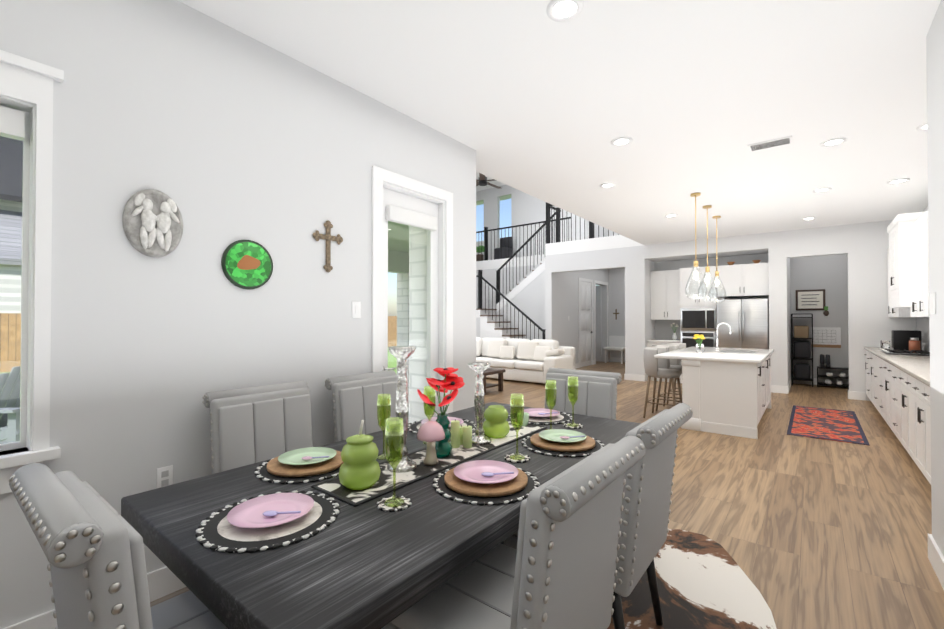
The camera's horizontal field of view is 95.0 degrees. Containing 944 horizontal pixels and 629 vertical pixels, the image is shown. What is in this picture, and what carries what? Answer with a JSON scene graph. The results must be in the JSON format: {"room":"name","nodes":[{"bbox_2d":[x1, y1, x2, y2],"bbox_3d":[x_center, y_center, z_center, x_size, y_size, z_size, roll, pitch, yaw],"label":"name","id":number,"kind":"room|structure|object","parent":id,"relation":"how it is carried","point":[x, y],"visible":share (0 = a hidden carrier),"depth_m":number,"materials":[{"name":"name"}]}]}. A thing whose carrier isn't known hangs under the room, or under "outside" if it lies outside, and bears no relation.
{"room":"dining room and kitchen","nodes":[
{"label":"dining room and kitchen","id":0,"kind":"room"},
{"bbox_2d":[0,0,466,628],"bbox_3d":[-1.715,-0.110,2.123,0.150,3.050,5.190,0,-1,38],"label":"wall","id":1,"kind":"structure","parent":0,"point":[222,136],"depth_m":2.28,"materials":[{"name":"white paint"}]},
{"bbox_2d":[0,139,22,442],"bbox_3d":[-2.426,-0.161,1.260,0.004,1.405,1.554,0,-1,38],"label":"window","id":2,"kind":"structure","parent":1,"relation":"in","point":[13,290],"depth_m":1.84,"materials":[{"name":"glass"}]},
{"bbox_2d":[0,106,24,140],"bbox_3d":[-2.393,-0.808,1.241,0.055,0.108,1.545,0,-1,38],"label":"blinds","id":3,"kind":"object","parent":1,"relation":"attached to","point":[12,123],"visible":1,"depth_m":1.80,"materials":[{"name":"white"}]},
{"bbox_2d":[122,189,182,256],"bbox_3d":[-1.570,-0.454,2.146,0.052,0.338,0.250,0,-1,38],"label":"plaque","id":4,"kind":"object","parent":1,"relation":"attached to","point":[152,220],"visible":1,"depth_m":2.13,"materials":[{"name":"stone"}]},
{"bbox_2d":[156,465,172,488],"bbox_3d":[-1.554,0.829,2.189,0.008,0.115,0.070,0,-1,38],"label":"electrical outlet plate","id":5,"kind":"object","parent":1,"relation":"attached to","point":[164,476],"visible":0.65,"depth_m":2.19,"materials":[{"name":"white"}]},
{"bbox_2d":[0,50,452,493],"bbox_3d":[-1.582,0.147,2.244,0.205,2.540,4.390,0,-1,38],"label":"door frame","id":6,"kind":"structure","parent":1,"relation":"attached to","point":[26,85],"depth_m":1.85,"materials":[{"name":"white"}]},
{"bbox_2d":[221,240,272,289],"bbox_3d":[-1.299,-0.290,2.516,0.018,0.290,0.290,0,-1,38],"label":"art","id":7,"kind":"object","parent":1,"relation":"attached to","point":[247,264],"visible":1,"depth_m":2.50,"materials":[{"name":"green"}]},
{"bbox_2d":[313,220,342,272],"bbox_3d":[-0.972,-0.461,2.931,0.024,0.354,0.234,0,-1,38],"label":"wall cross","id":8,"kind":"object","parent":1,"relation":"attached to","point":[329,238],"visible":1,"depth_m":2.93,"materials":[{"name":"wood"}]},
{"bbox_2d":[352,301,360,317],"bbox_3d":[-0.832,-0.034,3.116,0.009,0.120,0.075,0,-1,38],"label":"switch plate","id":9,"kind":"object","parent":1,"relation":"attached to","point":[356,309],"visible":1,"depth_m":3.11,"materials":[{"name":"white"}]},
{"bbox_2d":[383,187,437,422],"bbox_3d":[-0.512,0.215,3.615,0.100,2.423,0.686,0,-1,38],"label":"patio door","id":10,"kind":"structure","parent":1,"relation":"in","point":[404,209],"depth_m":3.70,"materials":[{"name":"white"}]},
{"bbox_2d":[409,226,426,422],"bbox_3d":[-0.436,0.144,4.319,0.540,2.650,0.148,0,-1,38],"label":"brick wall","id":11,"kind":"structure","parent":1,"relation":"attached to","point":[422,259],"depth_m":4.31,"materials":[{"name":"brick"}]},
{"bbox_2d":[467,146,475,407],"bbox_3d":[-1.006,-1.547,10.297,9.126,6.100,8.510,0,-1,38],"label":"wall","id":12,"kind":"structure","parent":0,"point":[471,259],"depth_m":4.18,"materials":[{"name":"white paint"}]},
{"bbox_2d":[3,357,943,628],"bbox_3d":[-0.474,1.409,8.008,12.100,0.140,16.000,0,-1,38],"label":"baseboard","id":13,"kind":"structure","parent":12,"relation":"attached to","point":[163,581],"depth_m":2.21,"materials":[{"name":"white"}]},
{"bbox_2d":[476,172,510,204],"bbox_3d":[-0.344,-4.661,11.368,8.930,0.150,10.960,0,-1,38],"label":"ceiling","id":14,"kind":"structure","parent":0,"point":[480,188],"depth_m":15.36,"materials":[{"name":"white paint"}]},
{"bbox_2d":[476,173,500,188],"bbox_3d":[0.307,-3.949,11.076,1.470,1.280,1.404,0,-1,38],"label":"ceiling fan","id":15,"kind":"object","parent":14,"relation":"hanging from","point":[482,180],"visible":0.44,"depth_m":10.96,"materials":[{"name":"black metal"}]},
{"bbox_2d":[495,237,511,258],"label":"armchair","id":16,"kind":"object","parent":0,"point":[498,250],"depth_m":14.59,"materials":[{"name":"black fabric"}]},
{"bbox_2d":[476,265,539,308],"bbox_3d":[0.533,0.022,14.453,6.130,3.050,0.150,0,-1,38],"label":"wall","id":17,"kind":"structure","parent":0,"point":[489,275],"depth_m":14.06,"materials":[{"name":"white paint"}]},
{"bbox_2d":[476,185,587,259],"bbox_3d":[1.151,-3.169,15.273,6.130,2.750,0.150,0,-1,38],"label":"wall","id":18,"kind":"structure","parent":0,"point":[526,208],"depth_m":14.76,"materials":[{"name":"white paint"}]},
{"bbox_2d":[150,361,943,628],"bbox_3d":[-0.239,1.526,7.821,13.500,0.100,16.400,0,-1,38],"label":"floor","id":19,"kind":"structure","parent":0,"point":[809,533],"depth_m":3.17,"materials":[{"name":"brown wood"}]},
{"bbox_2d":[483,368,505,394],"bbox_3d":[-0.033,1.224,8.490,1.200,0.520,0.700,0,-1,38],"label":"coffee table","id":20,"kind":"object","parent":19,"relation":"on","point":[491,371],"visible":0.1,"depth_m":8.28,"materials":[{"name":"brown wood"}]},
{"bbox_2d":[476,337,575,383],"bbox_3d":[0.679,1.037,10.286,3.400,0.932,1.000,0,-1,38],"label":"sectional sofa","id":21,"kind":"object","parent":19,"relation":"on","point":[528,360],"visible":0.58,"depth_m":9.61,"materials":[{"name":"white"}]},
{"bbox_2d":[476,202,618,339],"bbox_3d":[1.016,-0.705,13.029,8.561,4.475,1.722,0,-1,38],"label":"staircase","id":22,"kind":"structure","parent":19,"relation":"on","point":[518,312],"depth_m":12.46,"materials":[{"name":"white"}]},
{"bbox_2d":[604,336,624,363],"bbox_3d":[4.598,1.116,13.818,0.610,0.850,0.500,0,-1,38],"label":"bench","id":23,"kind":"object","parent":19,"relation":"on","point":[616,343],"visible":0.71,"depth_m":13.91,"materials":[{"name":"white"}]},
{"bbox_2d":[643,347,681,417],"bbox_3d":[2.703,0.967,6.148,0.490,0.987,0.528,0,-1,38],"label":"counter stool","id":24,"kind":"object","parent":19,"relation":"on","point":[655,368],"visible":0.96,"depth_m":6.08,"materials":[{"name":"grey fabric"}]},
{"bbox_2d":[656,345,681,410],"bbox_3d":[3.086,0.972,6.636,0.490,0.987,0.528,0,-1,38],"label":"counter stool","id":25,"kind":"object","parent":19,"relation":"on","point":[671,363],"visible":0.44,"depth_m":6.60,"materials":[{"name":"grey fabric"}]},
{"bbox_2d":[666,343,685,403],"bbox_3d":[3.470,0.977,7.123,0.490,0.987,0.528,0,-1,38],"label":"counter stool","id":26,"kind":"object","parent":19,"relation":"on","point":[681,345],"visible":0.31,"depth_m":7.08,"materials":[{"name":"grey fabric"}]},
{"bbox_2d":[607,529,776,628],"bbox_3d":[-0.089,1.408,1.731,2.698,0.005,3.608,0,-1,38],"label":"cowhide rug","id":27,"kind":"object","parent":19,"relation":"on","point":[704,582],"visible":0.12,"depth_m":2.19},
{"bbox_2d":[9,463,227,628],"bbox_3d":[-0.772,0.897,1.199,0.570,1.004,0.668,0,-1,38],"label":"chair","id":28,"kind":"object","parent":27,"relation":"on","point":[89,538],"visible":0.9,"depth_m":0.89,"materials":[{"name":"grey leather"}]},
{"bbox_2d":[202,381,312,473],"bbox_3d":[-0.979,0.908,2.277,0.668,1.004,0.570,0,-1,38],"label":"dining chair","id":29,"kind":"object","parent":27,"relation":"on","point":[251,425],"visible":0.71,"depth_m":2.34,"materials":[{"name":"grey leather"}]},
{"bbox_2d":[325,370,396,442],"bbox_3d":[-0.534,0.914,2.842,0.668,1.004,0.570,0,-1,38],"label":"dining chair","id":30,"kind":"object","parent":27,"relation":"on","point":[354,400],"visible":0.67,"depth_m":2.88,"materials":[{"name":"grey leather"}]},
{"bbox_2d":[121,402,641,628],"bbox_3d":[-0.094,1.031,2.068,1.150,0.753,2.270,0,-1,38],"label":"dining table","id":31,"kind":"object","parent":27,"relation":"on","point":[369,564],"visible":0.44,"depth_m":1.22,"materials":[{"name":"black wood"}]},
{"bbox_2d":[195,490,339,552],"bbox_3d":[-0.633,0.642,1.371,0.411,0.010,0.411,0,-1,38],"label":"placemat","id":32,"kind":"object","parent":31,"relation":"on","point":[218,531],"visible":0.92,"depth_m":1.28,"materials":[{"name":"white"}]},
{"bbox_2d":[227,493,313,527],"bbox_3d":[-0.633,0.621,1.371,0.250,0.029,0.250,0,-1,38],"label":"plate","id":33,"kind":"object","parent":32,"relation":"on","point":[271,510],"visible":1,"depth_m":1.38,"materials":[{"name":"ceramic"}]},
{"bbox_2d":[254,451,340,483],"bbox_3d":[-0.706,0.647,1.861,0.411,0.010,0.411,0,-1,38],"label":"placemat","id":34,"kind":"object","parent":31,"relation":"on","point":[261,472],"visible":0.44,"depth_m":1.71,"materials":[{"name":"white"}]},
{"bbox_2d":[267,450,343,476],"bbox_3d":[-0.706,0.634,1.861,0.320,0.014,0.320,0,-1,38],"label":"charger","id":35,"kind":"object","parent":34,"relation":"on","point":[275,466],"visible":0.48,"depth_m":1.77,"materials":[{"name":"brown wood"}]},
{"bbox_2d":[278,447,336,464],"bbox_3d":[-0.706,0.611,1.861,0.236,0.029,0.236,0,-1,38],"label":"plate","id":36,"kind":"object","parent":35,"relation":"on","point":[308,455],"visible":1,"depth_m":1.88,"materials":[{"name":"green"}]},
{"bbox_2d":[377,394,390,459],"bbox_3d":[-0.403,0.510,1.980,0.068,0.285,0.068,0,-1,38],"label":"goblet","id":37,"kind":"object","parent":31,"relation":"on","point":[379,398],"visible":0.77,"depth_m":1.97,"materials":[{"name":"green glass"}]},
{"bbox_2d":[377,417,411,511],"bbox_3d":[-0.265,0.503,1.477,0.119,0.292,0.120,0,-1,38],"label":"goblet","id":38,"kind":"object","parent":31,"relation":"on","point":[395,503],"visible":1,"depth_m":1.47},
{"bbox_2d":[311,420,546,505],"bbox_3d":[-0.083,0.650,2.070,0.270,0.006,1.350,0,-1,38],"label":"table runner","id":39,"kind":"object","parent":31,"relation":"on","point":[382,485],"visible":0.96,"depth_m":1.78,"materials":[{"name":"black"}]},
{"bbox_2d":[338,420,380,489],"bbox_3d":[-0.425,0.522,1.641,0.156,0.246,0.156,0,-1,38],"label":"jar","id":40,"kind":"object","parent":39,"relation":"on","point":[360,469],"visible":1,"depth_m":1.59,"materials":[{"name":"green ceramic"}]},
{"bbox_2d":[387,346,416,472],"bbox_3d":[-0.296,0.392,1.834,0.124,0.510,0.124,0,-1,38],"label":"candlestick","id":41,"kind":"object","parent":39,"relation":"on","point":[401,354],"visible":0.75,"depth_m":1.81,"materials":[{"name":"clear glass"}]},
{"bbox_2d":[417,421,444,465],"bbox_3d":[-0.178,0.555,1.882,0.124,0.185,0.124,0,-1,38],"label":"figurine","id":42,"kind":"object","parent":39,"relation":"on","point":[430,433],"visible":1,"depth_m":1.85,"materials":[{"name":"pink ceramic"}]},
{"bbox_2d":[417,367,464,457],"bbox_3d":[-0.134,0.448,2.006,0.258,0.403,0.200,0,-1,38],"label":"vase","id":43,"kind":"object","parent":39,"relation":"on","point":[451,381],"visible":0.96,"depth_m":1.97,"materials":[{"name":"teal glass"}]},
{"bbox_2d":[451,419,471,447],"bbox_3d":[-0.052,0.583,2.126,0.104,0.135,0.045,0,-1,2],"label":"pillar candle","id":44,"kind":"object","parent":39,"relation":"on","point":[461,435],"visible":0.98,"depth_m":2.09,"materials":[{"name":"green wax"}]},
{"bbox_2d":[468,362,490,444],"bbox_3d":[0.038,0.452,2.226,0.124,0.400,0.124,0,-1,38],"label":"candlestick","id":45,"kind":"object","parent":39,"relation":"on","point":[479,437],"visible":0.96,"depth_m":2.20,"materials":[{"name":"clear glass"}]},
{"bbox_2d":[483,405,509,437],"bbox_3d":[0.130,0.574,2.330,0.148,0.157,0.148,0,-1,38],"label":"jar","id":46,"kind":"object","parent":39,"relation":"on","point":[495,424],"visible":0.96,"depth_m":2.28,"materials":[{"name":"green ceramic"}]},
{"bbox_2d":[423,386,435,443],"bbox_3d":[-0.217,0.512,2.216,0.068,0.285,0.068,0,-1,38],"label":"goblet","id":47,"kind":"object","parent":31,"relation":"on","point":[428,408],"visible":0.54,"depth_m":2.21,"materials":[{"name":"green glass"}]},
{"bbox_2d":[408,419,475,433],"bbox_3d":[-0.174,0.654,2.537,0.411,0.010,0.411,0,-1,38],"label":"placemat","id":48,"kind":"object","parent":31,"relation":"on","point":[414,427],"visible":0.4,"depth_m":2.55,"materials":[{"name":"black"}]},
{"bbox_2d":[433,467,539,504],"bbox_3d":[0.054,0.645,1.670,0.411,0.010,0.411,0,-1,38],"label":"placemat","id":49,"kind":"object","parent":31,"relation":"on","point":[444,490],"visible":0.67,"depth_m":1.54,"materials":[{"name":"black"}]},
{"bbox_2d":[444,467,527,496],"bbox_3d":[0.054,0.632,1.670,0.320,0.014,0.320,0,-1,38],"label":"charger","id":50,"kind":"object","parent":49,"relation":"on","point":[517,483],"visible":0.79,"depth_m":1.57,"materials":[{"name":"brown wood"}]},
{"bbox_2d":[454,460,517,483],"bbox_3d":[0.054,0.609,1.670,0.250,0.029,0.250,0,-1,38],"label":"plate","id":51,"kind":"object","parent":50,"relation":"on","point":[485,471],"visible":1,"depth_m":1.69,"materials":[{"name":"pink"}]},
{"bbox_2d":[504,393,529,462],"bbox_3d":[0.205,0.508,1.960,0.119,0.292,0.120,0,-1,38],"label":"goblet","id":52,"kind":"object","parent":31,"relation":"on","point":[517,458],"visible":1,"depth_m":1.95,"materials":[{"name":"green"}]},
{"bbox_2d":[508,410,571,424],"bbox_3d":[0.440,0.657,2.791,0.411,0.010,0.411,0,-1,38],"label":"placemat","id":53,"kind":"object","parent":31,"relation":"on","point":[561,417],"visible":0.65,"depth_m":2.70,"materials":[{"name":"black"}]},
{"bbox_2d":[524,408,559,417],"bbox_3d":[0.440,0.636,2.792,0.250,0.029,0.250,0,-1,38],"label":"plate","id":54,"kind":"object","parent":53,"relation":"on","point":[540,412],"visible":0.94,"depth_m":2.83,"materials":[{"name":"ceramic"}]},
{"bbox_2d":[545,380,555,429],"bbox_3d":[0.446,0.515,2.445,0.068,0.285,0.068,0,-1,38],"label":"goblet","id":55,"kind":"object","parent":31,"relation":"on","point":[548,393],"visible":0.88,"depth_m":2.44,"materials":[{"name":"green glass"}]},
{"bbox_2d":[522,435,603,456],"bbox_3d":[0.456,0.650,2.181,0.411,0.010,0.411,0,-1,38],"label":"placemat","id":56,"kind":"object","parent":31,"relation":"on","point":[527,443],"visible":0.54,"depth_m":2.06,"materials":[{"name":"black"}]},
{"bbox_2d":[530,433,594,451],"bbox_3d":[0.456,0.637,2.181,0.320,0.014,0.320,0,-1,38],"label":"charger","id":57,"kind":"object","parent":56,"relation":"on","point":[587,443],"visible":0.67,"depth_m":2.09,"materials":[{"name":"brown wood"}]},
{"bbox_2d":[539,429,586,442],"bbox_3d":[0.456,0.614,2.181,0.236,0.029,0.236,0,-1,38],"label":"plate","id":58,"kind":"object","parent":57,"relation":"on","point":[562,435],"visible":1,"depth_m":2.21,"materials":[{"name":"green"}]},
{"bbox_2d":[563,376,582,428],"bbox_3d":[0.597,0.515,2.555,0.119,0.292,0.120,0,-1,38],"label":"goblet","id":59,"kind":"object","parent":31,"relation":"on","point":[573,425],"visible":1,"depth_m":2.55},
{"bbox_2d":[381,436,644,628],"bbox_3d":[0.130,0.898,1.378,0.668,1.004,0.570,0,-1,38],"label":"dining chair","id":60,"kind":"object","parent":27,"relation":"on","point":[556,569],"visible":0.98,"depth_m":1.22,"materials":[{"name":"grey leather"}]},
{"bbox_2d":[545,368,621,419],"bbox_3d":[0.648,0.916,3.005,0.570,1.004,0.668,0,-1,38],"label":"chair","id":61,"kind":"object","parent":27,"relation":"on","point":[597,393],"visible":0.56,"depth_m":3.11,"materials":[{"name":"grey leather"}]},
{"bbox_2d":[504,403,692,628],"bbox_3d":[0.563,0.904,1.928,0.668,1.004,0.570,0,-1,38],"label":"dining chair","id":62,"kind":"object","parent":27,"relation":"on","point":[646,501],"visible":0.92,"depth_m":1.66,"materials":[{"name":"grey leather"}]},
{"bbox_2d":[679,266,721,382],"bbox_3d":[4.981,0.243,9.408,0.714,2.500,0.622,0,-1,38],"label":"tall cabinet","id":63,"kind":"object","parent":19,"relation":"on","point":[698,316],"depth_m":9.20,"materials":[{"name":"white"}]},
{"bbox_2d":[647,339,678,342],"bbox_3d":[4.426,0.598,9.836,0.684,0.040,0.631,0,-1,38],"label":"countertop","id":64,"kind":"structure","parent":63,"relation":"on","point":[652,340],"depth_m":9.65,"materials":[{"name":"stone"}]},
{"bbox_2d":[678,354,770,438],"bbox_3d":[3.682,1.018,6.141,0.823,0.880,2.256,0,-1,38],"label":"kitchen island","id":65,"kind":"object","parent":19,"relation":"on","point":[726,391],"depth_m":5.28,"materials":[{"name":"white"}]},
{"bbox_2d":[654,346,773,361],"bbox_3d":[3.568,0.560,6.242,1.170,0.040,2.290,0,-1,38],"label":"island countertop","id":66,"kind":"structure","parent":65,"relation":"on","point":[710,354],"depth_m":5.78,"materials":[{"name":"stone"}]},
{"bbox_2d":[693,334,704,351],"bbox_3d":[3.234,0.411,6.168,0.150,0.254,0.171,0,-1,38],"label":"flowers","id":67,"kind":"object","parent":66,"relation":"on","point":[700,346],"visible":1,"depth_m":6.13,"materials":[{"name":"yellow plant"}]},
{"bbox_2d":[717,299,768,348],"bbox_3d":[5.552,0.590,8.835,0.870,1.785,0.791,0,-1,38],"label":"refrigerator","id":68,"kind":"object","parent":19,"relation":"on","point":[747,320],"visible":0.42,"depth_m":8.55,"materials":[{"name":"grey"}]},
{"bbox_2d":[791,314,812,386],"bbox_3d":[6.970,0.737,9.135,0.365,1.508,0.392,0,-1,38],"label":"shelf unit","id":69,"kind":"object","parent":19,"relation":"on","point":[802,350],"visible":1,"depth_m":9.03,"materials":[{"name":"black metal"}]},
{"bbox_2d":[787,405,869,445],"bbox_3d":[4.767,1.451,5.855,0.740,0.008,2.200,0,-1,38],"label":"runner rug","id":70,"kind":"object","parent":19,"relation":"on","point":[829,424],"visible":0.92,"depth_m":5.63,"materials":[{"name":"fabric"}]},
{"bbox_2d":[817,354,848,386],"bbox_3d":[7.408,1.157,8.826,0.580,0.660,0.330,0,-1,38],"label":"wine rack","id":71,"kind":"object","parent":19,"relation":"on","point":[824,358],"visible":0.96,"depth_m":8.81,"materials":[{"name":"black metal"}]},
{"bbox_2d":[868,351,871,401],"bbox_3d":[6.333,1.021,6.383,0.624,0.880,0.400,0,-1,38],"label":"base cabinet","id":72,"kind":"object","parent":19,"relation":"on","point":[869,352],"depth_m":6.87,"materials":[{"name":"white"}]},
{"bbox_2d":[872,355,879,412],"bbox_3d":[5.979,1.016,5.935,0.624,0.880,0.858,0,-1,38],"label":"base cabinet","id":73,"kind":"object","parent":19,"relation":"on","point":[875,362],"depth_m":6.22,"materials":[{"name":"white"}]},
{"bbox_2d":[880,359,883,418],"bbox_3d":[5.557,1.011,5.398,0.624,0.880,0.508,0,-1,38],"label":"base cabinet","id":74,"kind":"object","parent":19,"relation":"on","point":[881,360],"depth_m":5.68,"materials":[{"name":"white"}]},
{"bbox_2d":[884,363,891,429],"bbox_3d":[5.204,1.006,4.949,0.624,0.880,0.750,0,-1,38],"label":"base cabinet","id":75,"kind":"object","parent":19,"relation":"on","point":[887,366],"depth_m":5.19,"materials":[{"name":"white"}]},
{"bbox_2d":[892,367,899,440],"bbox_3d":[4.833,1.001,4.478,0.624,0.880,0.566,0,-1,38],"label":"base cabinet","id":76,"kind":"object","parent":19,"relation":"on","point":[895,410],"depth_m":4.79,"materials":[{"name":"white"}]},
{"bbox_2d":[896,371,911,457],"bbox_3d":[4.428,0.995,3.964,0.624,0.880,0.858,0,-1,38],"label":"base cabinet","id":77,"kind":"object","parent":19,"relation":"on","point":[898,390],"depth_m":4.26,"materials":[{"name":"white"}]},
{"bbox_2d":[912,379,930,483],"bbox_3d":[3.969,0.989,3.381,0.624,0.880,0.858,0,-1,38],"label":"base cabinet","id":78,"kind":"object","parent":19,"relation":"on","point":[921,419],"depth_m":3.59,"materials":[{"name":"white"}]},
{"bbox_2d":[864,347,929,386],"bbox_3d":[5.336,0.548,5.137,0.643,0.040,5.300,0,-1,38],"label":"countertop","id":79,"kind":"structure","parent":78,"relation":"on","point":[918,367],"depth_m":4.72,"materials":[{"name":"stone"}]},
{"bbox_2d":[880,330,921,350],"bbox_3d":[6.545,0.393,6.618,0.435,0.299,0.240,0,-1,38],"label":"coffee maker","id":80,"kind":"object","parent":79,"relation":"on","point":[900,339],"visible":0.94,"depth_m":6.53,"materials":[{"name":"black metal"}]},
{"bbox_2d":[880,349,929,355],"bbox_3d":[5.958,0.515,5.907,0.500,0.040,0.720,0,-1,38],"label":"tray","id":81,"kind":"object","parent":79,"relation":"in","point":[911,352],"visible":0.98,"depth_m":5.80,"materials":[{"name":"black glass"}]},
{"bbox_2d":[909,338,920,350],"bbox_3d":[6.445,0.439,6.300,0.118,0.200,0.118,0,-1,26],"label":"jar","id":82,"kind":"object","parent":79,"relation":"on","point":[914,343],"visible":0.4,"depth_m":6.25,"materials":[{"name":"ceramic"}]},
{"bbox_2d":[178,0,940,269],"bbox_3d":[-0.192,-1.724,7.819,13.220,0.300,16.300,0,-1,38],"label":"ceiling","id":83,"kind":"structure","parent":0,"point":[533,99],"depth_m":3.19,"materials":[{"name":"white paint"}]},
{"bbox_2d":[546,0,583,21],"bbox_3d":[0.494,-1.626,2.302,0.193,0.011,0.193,0,-1,17],"label":"recessed light","id":84,"kind":"object","parent":83,"relation":"in","point":[562,10],"depth_m":2.31,"materials":[{"name":"white"}]},
{"bbox_2d":[611,137,632,145],"bbox_3d":[1.393,-1.608,4.026,0.193,0.011,0.193,0,-1,-1],"label":"recessed light","id":85,"kind":"object","parent":83,"relation":"in","point":[621,141],"depth_m":4.02,"materials":[{"name":"white"}]},
{"bbox_2d":[685,193,708,300],"bbox_3d":[2.956,-0.896,5.714,0.259,1.399,0.259,0,-1,32],"label":"pendant light","id":86,"kind":"object","parent":83,"relation":"hanging from","point":[707,268],"depth_m":5.75,"materials":[{"name":"glass"}]},
{"bbox_2d":[707,205,718,301],"bbox_3d":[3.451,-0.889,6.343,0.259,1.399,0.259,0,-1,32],"label":"pendant light","id":87,"kind":"object","parent":83,"relation":"hanging from","point":[716,282],"depth_m":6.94,"materials":[{"name":"glass"}]},
{"bbox_2d":[748,136,792,151],"bbox_3d":[2.810,-1.606,4.081,0.340,0.013,0.180,0,-1,38],"label":"ceiling vent","id":88,"kind":"object","parent":83,"relation":"in","point":[770,143],"visible":1,"depth_m":4.06,"materials":[{"name":"white"}]},
{"bbox_2d":[820,137,846,146],"bbox_3d":[3.377,-1.608,4.042,0.193,0.011,0.193,0,-1,29],"label":"recessed light","id":89,"kind":"object","parent":83,"relation":"in","point":[836,141],"depth_m":4.03,"materials":[{"name":"white"}]},
{"bbox_2d":[554,269,609,362],"bbox_3d":[3.306,0.006,12.875,0.180,3.050,4.000,0,-1,38],"label":"wall","id":90,"kind":"structure","parent":0,"point":[566,331],"depth_m":12.27,"materials":[{"name":"white paint"}]},
{"bbox_2d":[580,281,592,366],"bbox_3d":[3.375,0.280,12.785,0.107,2.490,0.800,0,-1,38],"label":"closet door","id":91,"kind":"structure","parent":90,"relation":"in","point":[585,318],"depth_m":12.78,"materials":[{"name":"white"}]},
{"bbox_2d":[578,277,607,367],"bbox_3d":[3.761,0.240,13.290,0.018,2.590,2.260,0,-1,38],"label":"trim","id":92,"kind":"structure","parent":90,"relation":"attached to","point":[591,281],"depth_m":13.15,"materials":[{"name":"white"}]},
{"bbox_2d":[588,221,606,238],"bbox_3d":[4.036,-3.184,13.886,0.120,2.750,1.240,0,-1,38],"label":"wall","id":93,"kind":"structure","parent":0,"point":[601,231],"depth_m":13.71,"materials":[{"name":"white paint"}]},
{"bbox_2d":[607,229,624,357],"bbox_3d":[5.401,-1.511,13.685,2.490,6.100,0.160,0,-1,38],"label":"wall","id":94,"kind":"structure","parent":0,"point":[617,275],"depth_m":14.10,"materials":[{"name":"white paint"}]},
{"bbox_2d":[646,249,789,383],"bbox_3d":[5.044,-0.031,9.458,3.020,3.050,0.780,0,-1,38],"label":"wall","id":95,"kind":"structure","parent":0,"point":[678,263],"depth_m":9.53,"materials":[{"name":"white paint"}]},
{"bbox_2d":[651,270,678,318],"bbox_3d":[4.513,-0.441,9.957,0.684,1.120,0.350,0,-1,38],"label":"upper cabinet","id":96,"kind":"object","parent":95,"relation":"attached to","point":[671,302],"depth_m":9.83,"materials":[{"name":"white"}]},
{"bbox_2d":[719,263,768,298],"bbox_3d":[5.620,-0.692,8.942,0.906,0.640,0.580,0,-1,38],"label":"upper cabinet","id":97,"kind":"object","parent":95,"relation":"attached to","point":[741,280],"depth_m":8.69,"materials":[{"name":"white"}]},
{"bbox_2d":[545,220,915,400],"bbox_3d":[4.737,-0.035,9.108,7.090,3.050,0.150,0,-1,38],"label":"wall","id":98,"kind":"structure","parent":0,"point":[864,247],"depth_m":8.15,"materials":[{"name":"white paint"}]},
{"bbox_2d":[790,254,848,379],"bbox_3d":[7.419,-0.034,9.160,1.080,3.050,0.150,0,-1,38],"label":"wall","id":99,"kind":"structure","parent":0,"point":[828,274],"depth_m":9.07,"materials":[{"name":"grey paint"}]},
{"bbox_2d":[796,289,825,309],"bbox_3d":[7.206,-0.309,9.215,0.500,0.440,0.028,0,-1,38],"label":"framed picture","id":100,"kind":"object","parent":99,"relation":"attached to","point":[810,299],"visible":1,"depth_m":9.20,"materials":[{"name":"brown wood"}]},
{"bbox_2d":[811,327,840,347],"bbox_3d":[7.404,0.480,9.055,0.480,0.420,0.022,0,-1,38],"label":"calendar board","id":101,"kind":"object","parent":99,"relation":"attached to","point":[828,337],"visible":0.98,"depth_m":9.04,"materials":[{"name":"white"}]},
{"bbox_2d":[888,212,919,310],"bbox_3d":[6.033,-0.699,5.874,0.442,1.210,0.940,0,-1,38],"label":"upper cabinet","id":102,"kind":"object","parent":0,"relation":"attached to","point":[898,229],"depth_m":5.68,"materials":[{"name":"white"}]},
{"bbox_2d":[908,215,919,318],"bbox_3d":[5.523,-0.552,5.143,0.342,1.160,0.838,0,-1,38],"label":"upper cabinet","id":103,"kind":"object","parent":0,"relation":"attached to","point":[914,227],"depth_m":5.37,"materials":[{"name":"white"}]},
{"bbox_2d":[920,211,928,318],"bbox_3d":[5.224,-0.556,4.764,0.342,1.160,0.358,0,-1,38],"label":"upper cabinet","id":104,"kind":"object","parent":0,"relation":"attached to","point":[924,242],"depth_m":4.89,"materials":[{"name":"white"}]},
{"bbox_2d":[926,0,943,555],"bbox_3d":[0.987,-0.130,0.269,0.150,3.050,5.620,0,-1,38],"label":"wall","id":105,"kind":"structure","parent":0,"point":[935,84],"depth_m":2.37,"materials":[{"name":"white paint"}]},
{"bbox_2d":[930,293,935,313],"bbox_3d":[2.590,-0.061,2.431,0.006,0.120,0.120,0,-1,38],"label":"switch plate","id":106,"kind":"object","parent":105,"relation":"attached to","point":[932,303],"visible":1,"depth_m":2.42,"materials":[{"name":"white"}]},
{"label":"outside","id":107,"kind":"structure","parent":0,"visible":0},
{"bbox_2d":[0,350,396,417],"bbox_3d":[-25.661,1.774,20.193,59.840,0.270,80.000,0,-1,38],"label":"lawn","id":108,"kind":"structure","parent":107,"point":[390,361],"depth_m":14.19,"materials":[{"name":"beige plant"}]},
{"bbox_2d":[0,366,20,443],"bbox_3d":[-4.870,1.018,4.508,0.906,0.951,0.741,0,-1,-2],"label":"chair","id":109,"kind":"object","parent":108,"relation":"on","point":[4,439],"depth_m":4.47,"materials":[{"name":"grey"}]},
{"bbox_2d":[0,136,22,312],"bbox_3d":[-24.049,-3.564,11.982,12.600,10.230,41.000,0,-1,38],"label":"neighbor house","id":110,"kind":"structure","parent":108,"relation":"on","point":[16,227],"depth_m":15.40,"materials":[{"name":"white brick"}]},
{"bbox_2d":[0,313,396,372],"bbox_3d":[-13.379,0.746,10.537,0.100,1.580,80.000,0,-1,38],"label":"fence","id":111,"kind":"object","parent":108,"relation":"on","point":[392,320],"depth_m":11.69,"materials":[{"name":"brown wood"}]},
{"bbox_2d":[388,221,408,394],"bbox_3d":[-1.395,0.066,5.406,3.390,2.830,4.950,0,-1,38],"label":"roof","id":112,"kind":"structure","parent":108,"relation":"on","point":[399,258],"depth_m":7.94,"materials":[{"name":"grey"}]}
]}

